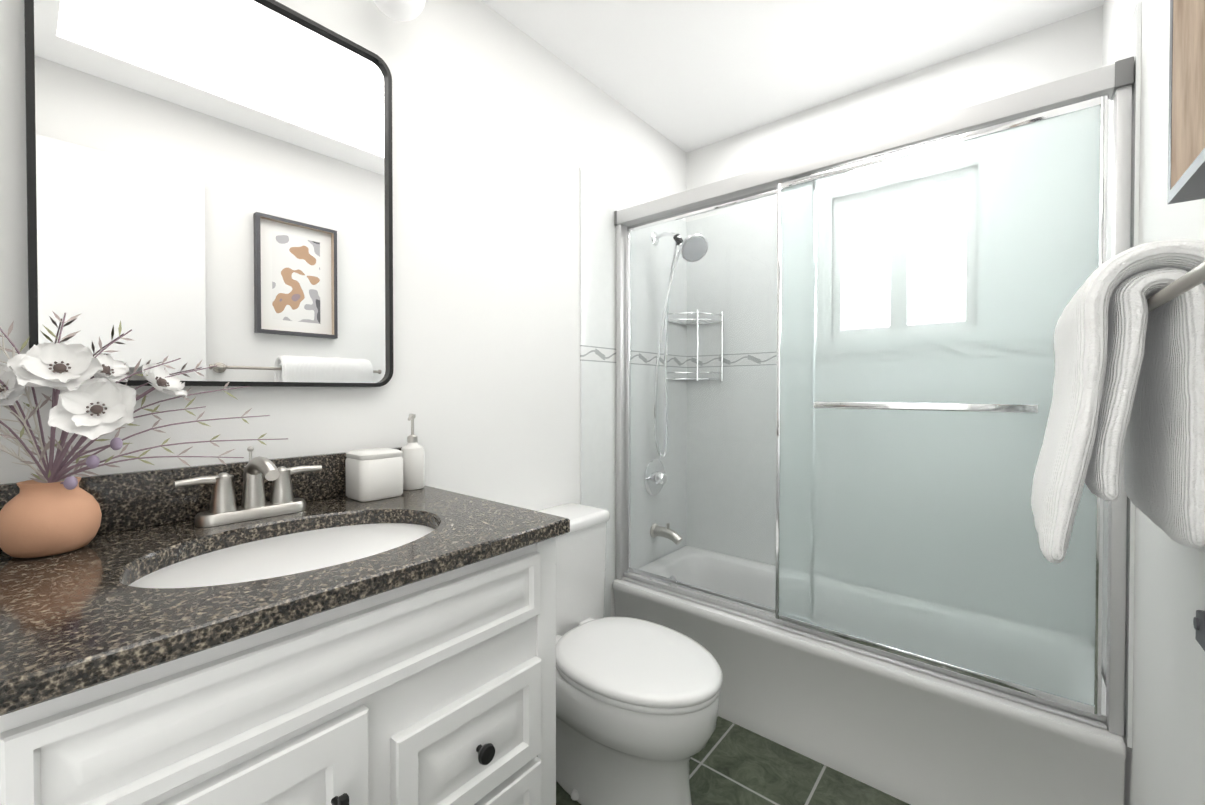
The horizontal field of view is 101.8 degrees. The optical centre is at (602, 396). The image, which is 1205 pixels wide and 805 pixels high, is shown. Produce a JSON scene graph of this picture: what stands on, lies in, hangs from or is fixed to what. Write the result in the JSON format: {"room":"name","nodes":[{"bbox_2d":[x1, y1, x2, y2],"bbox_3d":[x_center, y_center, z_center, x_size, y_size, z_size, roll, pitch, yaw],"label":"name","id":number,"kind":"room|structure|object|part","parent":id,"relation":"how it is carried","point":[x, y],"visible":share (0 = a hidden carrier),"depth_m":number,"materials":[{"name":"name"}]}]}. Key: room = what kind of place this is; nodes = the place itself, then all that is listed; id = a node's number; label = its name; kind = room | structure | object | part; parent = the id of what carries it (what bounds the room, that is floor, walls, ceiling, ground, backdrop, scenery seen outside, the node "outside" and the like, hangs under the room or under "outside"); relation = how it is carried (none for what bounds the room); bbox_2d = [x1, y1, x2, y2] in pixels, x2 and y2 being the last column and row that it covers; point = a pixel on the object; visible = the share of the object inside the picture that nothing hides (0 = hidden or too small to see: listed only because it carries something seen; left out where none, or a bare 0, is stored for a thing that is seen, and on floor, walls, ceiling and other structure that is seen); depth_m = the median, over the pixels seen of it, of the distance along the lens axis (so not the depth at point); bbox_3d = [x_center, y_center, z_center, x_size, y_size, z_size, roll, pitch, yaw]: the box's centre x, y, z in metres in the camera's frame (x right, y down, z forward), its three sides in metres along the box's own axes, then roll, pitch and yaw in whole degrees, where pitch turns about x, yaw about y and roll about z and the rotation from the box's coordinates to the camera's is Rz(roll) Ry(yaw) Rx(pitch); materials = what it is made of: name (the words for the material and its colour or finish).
{"room":"bathroom","nodes":[
{"label":"bathroom","id":0,"kind":"room"},
{"bbox_2d":[0,0,685,616],"bbox_3d":[-0.349,-0.041,1.661,0.100,2.400,2.520,1,1,40],"label":"wall","id":1,"kind":"structure","parent":0,"point":[504,130],"depth_m":1.48,"materials":[{"name":"white paint"}]},
{"bbox_2d":[24,0,392,386],"bbox_3d":[-0.761,-0.446,1.055,0.030,0.849,0.623,1,1,40],"label":"mirror","id":2,"kind":"object","parent":1,"relation":"attached to","point":[209,183],"visible":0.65,"depth_m":1.00,"materials":[{"name":"black mirror"}]},
{"bbox_2d":[373,0,425,21],"bbox_3d":[-0.696,-1.072,1.013,0.177,0.263,0.676,1,1,40],"label":"sconce","id":3,"kind":"object","parent":1,"relation":"attached to","point":[403,10],"visible":1,"depth_m":1.20,"materials":[{"name":"white glass"}]},
{"bbox_2d":[580,345,686,367],"bbox_3d":[0.174,-0.172,2.206,0.008,0.060,0.810,1,1,40],"label":"tile band","id":4,"kind":"object","parent":1,"relation":"attached to","point":[596,354],"visible":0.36,"depth_m":2.16,"materials":[{"name":"white tile"}]},
{"bbox_2d":[580,167,686,355],"bbox_3d":[0.174,-0.545,2.201,0.008,0.685,0.810,1,1,40],"label":"tile","id":5,"kind":"structure","parent":1,"relation":"attached to","point":[602,200],"depth_m":2.08,"materials":[{"name":"white tile"}]},
{"bbox_2d":[580,361,687,617],"bbox_3d":[0.165,0.505,2.202,0.008,1.295,0.780,1,1,40],"label":"tiled wall","id":6,"kind":"structure","parent":1,"relation":"attached to","point":[598,434],"depth_m":2.19,"materials":[{"name":"white tile"}]},
{"bbox_2d":[644,232,722,544],"bbox_3d":[0.410,-0.047,2.279,0.267,1.432,0.380,1,1,40],"label":"shower fixture","id":7,"kind":"object","parent":1,"relation":"attached to","point":[654,488],"depth_m":2.24,"materials":[{"name":"silver metal"}]},
{"bbox_2d":[616,64,1131,735],"bbox_3d":[0.631,0.004,1.590,1.480,1.539,0.092,1,1,40],"label":"shower door","id":8,"kind":"structure","parent":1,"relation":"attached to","point":[1084,92],"depth_m":1.36,"materials":[{"name":"clear glass"}]},
{"bbox_2d":[614,211,616,225],"bbox_3d":[0.075,-0.743,2.061,0.012,0.059,0.068,1,1,40],"label":"cap","id":9,"kind":"object","parent":8,"relation":"attached to","point":[615,212],"depth_m":2.03,"materials":[{"name":"grey metal"}]},
{"label":"glass","id":10,"kind":"part","parent":8,"relation":"part of","materials":[{"name":"clear glass"}]},
{"bbox_3d":[0.397,0.016,1.821,0.755,1.450,0.012,1,1,40],"label":"frame","id":11,"kind":"part","parent":8,"relation":"part of","materials":[{"name":"silver metal"}]},
{"bbox_3d":[0.865,0.028,1.363,0.520,0.020,0.042,1,1,40],"label":"handle","id":12,"kind":"part","parent":8,"relation":"part of","materials":[{"name":"silver metal"}]},
{"label":"glass","id":13,"kind":"part","parent":8,"relation":"part of","materials":[{"name":"clear glass"}]},
{"bbox_3d":[0.876,0.021,1.387,0.767,1.450,0.012,1,1,40],"label":"frame","id":14,"kind":"part","parent":8,"relation":"part of","materials":[{"name":"silver metal"}]},
{"bbox_2d":[1110,56,1133,99],"bbox_3d":[1.198,-0.732,1.129,0.030,0.059,0.068,1,1,40],"label":"cap","id":15,"kind":"object","parent":8,"relation":"attached to","point":[1124,72],"depth_m":1.10,"materials":[{"name":"grey metal"}]},
{"bbox_2d":[556,716,909,804],"bbox_3d":[0.266,1.215,1.165,1.700,0.100,2.520,1,1,40],"label":"floor","id":16,"kind":"structure","parent":0,"point":[730,763],"depth_m":1.49,"materials":[{"name":"green tile"}]},
{"bbox_2d":[0,446,569,804],"bbox_3d":[-0.543,0.637,0.873,0.614,1.063,0.807,1,1,40],"label":"bathroom vanity","id":17,"kind":"object","parent":16,"relation":"on","point":[298,630],"visible":0.98,"depth_m":0.72,"materials":[{"name":"white painted wood"},{"name":"dark speckled granite"},{"name":"black metal"}]},
{"bbox_2d":[0,312,287,557],"bbox_3d":[-0.827,0.045,0.835,0.158,0.408,0.507,1,1,40],"label":"vase","id":18,"kind":"object","parent":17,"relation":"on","point":[52,508],"visible":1,"depth_m":0.78,"materials":[{"name":"brown ceramic"}]},
{"bbox_2d":[173,446,322,527],"bbox_3d":[-0.684,0.176,0.979,0.149,0.143,0.253,1,1,40],"label":"faucet","id":19,"kind":"object","parent":17,"relation":"on","point":[282,510],"depth_m":0.99,"materials":[{"name":"silver metal"}]},
{"bbox_2d":[345,448,402,501],"bbox_3d":[-0.558,0.188,1.200,0.100,0.113,0.108,1,1,40],"label":"ceramic jar","id":20,"kind":"object","parent":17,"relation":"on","point":[372,474],"visible":1,"depth_m":1.16,"materials":[{"name":"white ceramic"}]},
{"bbox_2d":[401,414,424,489],"bbox_3d":[-0.502,0.144,1.298,0.066,0.198,0.061,1,1,40],"label":"soap dispenser","id":21,"kind":"object","parent":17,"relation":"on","point":[413,455],"visible":1,"depth_m":1.28,"materials":[{"name":"white ceramic"}]},
{"bbox_2d":[538,503,721,804],"bbox_3d":[0.016,0.781,1.471,0.713,0.760,0.432,1,1,40],"label":"toilet","id":22,"kind":"object","parent":16,"relation":"on","point":[637,704],"visible":0.79,"depth_m":1.33,"materials":[{"name":"white ceramic"}]},
{"bbox_3d":[-0.178,0.418,1.628,0.208,0.038,0.432,1,1,40],"label":"tank lid","id":23,"kind":"part","parent":22,"relation":"part of","materials":[{"name":"white ceramic"}]},
{"bbox_3d":[0.090,0.752,1.409,0.520,0.048,0.386,1,1,40],"label":"seat lid","id":24,"kind":"part","parent":22,"relation":"part of","materials":[{"name":"white plastic"}]},
{"bbox_3d":[0.099,0.767,1.402,0.489,0.018,0.378,1,1,40],"label":"seat","id":25,"kind":"part","parent":22,"relation":"part of","materials":[{"name":"white plastic"}]},
{"bbox_2d":[612,546,1125,804],"bbox_3d":[0.804,0.965,1.810,1.480,0.385,0.615,1,1,40],"label":"bathtub","id":26,"kind":"object","parent":16,"relation":"on","point":[909,736],"visible":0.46,"depth_m":1.51,"materials":[{"name":"white ceramic"}]},
{"bbox_2d":[481,0,1103,151],"bbox_3d":[0.266,-1.285,1.135,1.700,0.100,2.520,1,1,40],"label":"ceiling","id":27,"kind":"structure","parent":0,"point":[687,75],"depth_m":1.73,"materials":[{"name":"white paint"}]},
{"bbox_2d":[686,5,1102,646],"bbox_3d":[1.039,-0.046,2.081,1.500,2.400,0.100,1,1,40],"label":"wall","id":28,"kind":"structure","parent":0,"point":[1048,53],"depth_m":1.86,"materials":[{"name":"white paint"}]},
{"bbox_2d":[687,187,828,355],"bbox_3d":[0.695,-0.546,2.290,0.680,0.685,0.008,1,1,40],"label":"tile","id":29,"kind":"structure","parent":28,"relation":"attached to","point":[744,245],"depth_m":2.28,"materials":[{"name":"white tile"}]},
{"bbox_2d":[687,338,1054,367],"bbox_3d":[1.004,-0.170,2.038,1.484,0.060,0.008,1,1,40],"label":"tile band","id":30,"kind":"object","parent":28,"relation":"attached to","point":[766,358],"depth_m":1.94,"materials":[{"name":"white tile"}]},
{"bbox_2d":[688,356,1087,635],"bbox_3d":[1.004,0.320,2.044,1.499,0.920,0.008,1,1,40],"label":"tiled wall","id":31,"kind":"structure","parent":28,"relation":"attached to","point":[723,458],"depth_m":1.94,"materials":[{"name":"white tile"}]},
{"bbox_2d":[828,332,980,348],"bbox_3d":[1.154,-0.215,1.913,0.514,0.033,0.008,1,1,40],"label":"window sill","id":32,"kind":"structure","parent":28,"relation":"attached to","point":[903,342],"depth_m":1.89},
{"bbox_2d":[828,159,982,340],"bbox_3d":[1.174,-0.539,1.933,0.514,0.614,0.066,1,1,40],"label":"window","id":33,"kind":"structure","parent":28,"relation":"in","point":[920,290],"depth_m":1.91,"materials":[{"name":"white glass"}]},
{"bbox_2d":[829,148,982,195],"bbox_3d":[1.154,-0.865,1.905,0.514,0.038,0.008,1,1,40],"label":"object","id":34,"kind":"structure","parent":28,"relation":"attached to","point":[938,166],"depth_m":1.88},
{"bbox_2d":[981,120,1097,340],"bbox_3d":[1.464,-0.538,1.652,0.290,0.685,0.008,1,1,40],"label":"tile","id":35,"kind":"structure","parent":28,"relation":"attached to","point":[1032,206],"depth_m":1.65,"materials":[{"name":"white tile"}]},
{"bbox_2d":[1102,0,1204,804],"bbox_3d":[0.882,-0.029,0.639,0.100,2.400,2.520,1,1,40],"label":"wall","id":36,"kind":"structure","parent":0,"point":[1165,760],"depth_m":0.92,"materials":[{"name":"white paint"}]},
{"bbox_2d":[1084,488,1134,747],"bbox_3d":[1.375,0.329,1.323,0.008,0.920,0.585,1,1,40],"label":"tiled wall","id":37,"kind":"structure","parent":36,"relation":"attached to","point":[1130,543],"depth_m":1.14,"materials":[{"name":"white tile"}]},
{"bbox_2d":[1031,239,1204,562],"bbox_3d":[0.681,0.018,0.625,0.188,0.395,0.750,1,1,40],"label":"towel","id":38,"kind":"object","parent":36,"relation":"attached to","point":[1129,341],"visible":1,"depth_m":0.57,"materials":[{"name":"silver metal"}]},
{"bbox_2d":[1097,1,1141,267],"bbox_3d":[1.385,-0.534,1.324,0.008,0.685,0.615,1,1,40],"label":"tile","id":39,"kind":"structure","parent":36,"relation":"attached to","point":[1131,46],"depth_m":1.10,"materials":[{"name":"white tile"}]},
{"bbox_2d":[1167,0,1204,204],"bbox_3d":[0.732,-0.559,0.566,0.042,0.558,0.355,1,1,40],"label":"framed art","id":40,"kind":"object","parent":36,"relation":"attached to","point":[1186,153],"visible":1,"depth_m":0.69,"materials":[{"name":"brown wood"}]},
{"bbox_2d":[1193,610,1204,650],"bbox_3d":[0.561,0.229,0.395,0.076,0.030,0.190,1,1,40],"label":"toilet paper holder","id":41,"kind":"object","parent":36,"relation":"attached to","point":[1199,622],"visible":1,"depth_m":0.48,"materials":[{"name":"grey metal"}]}
]}

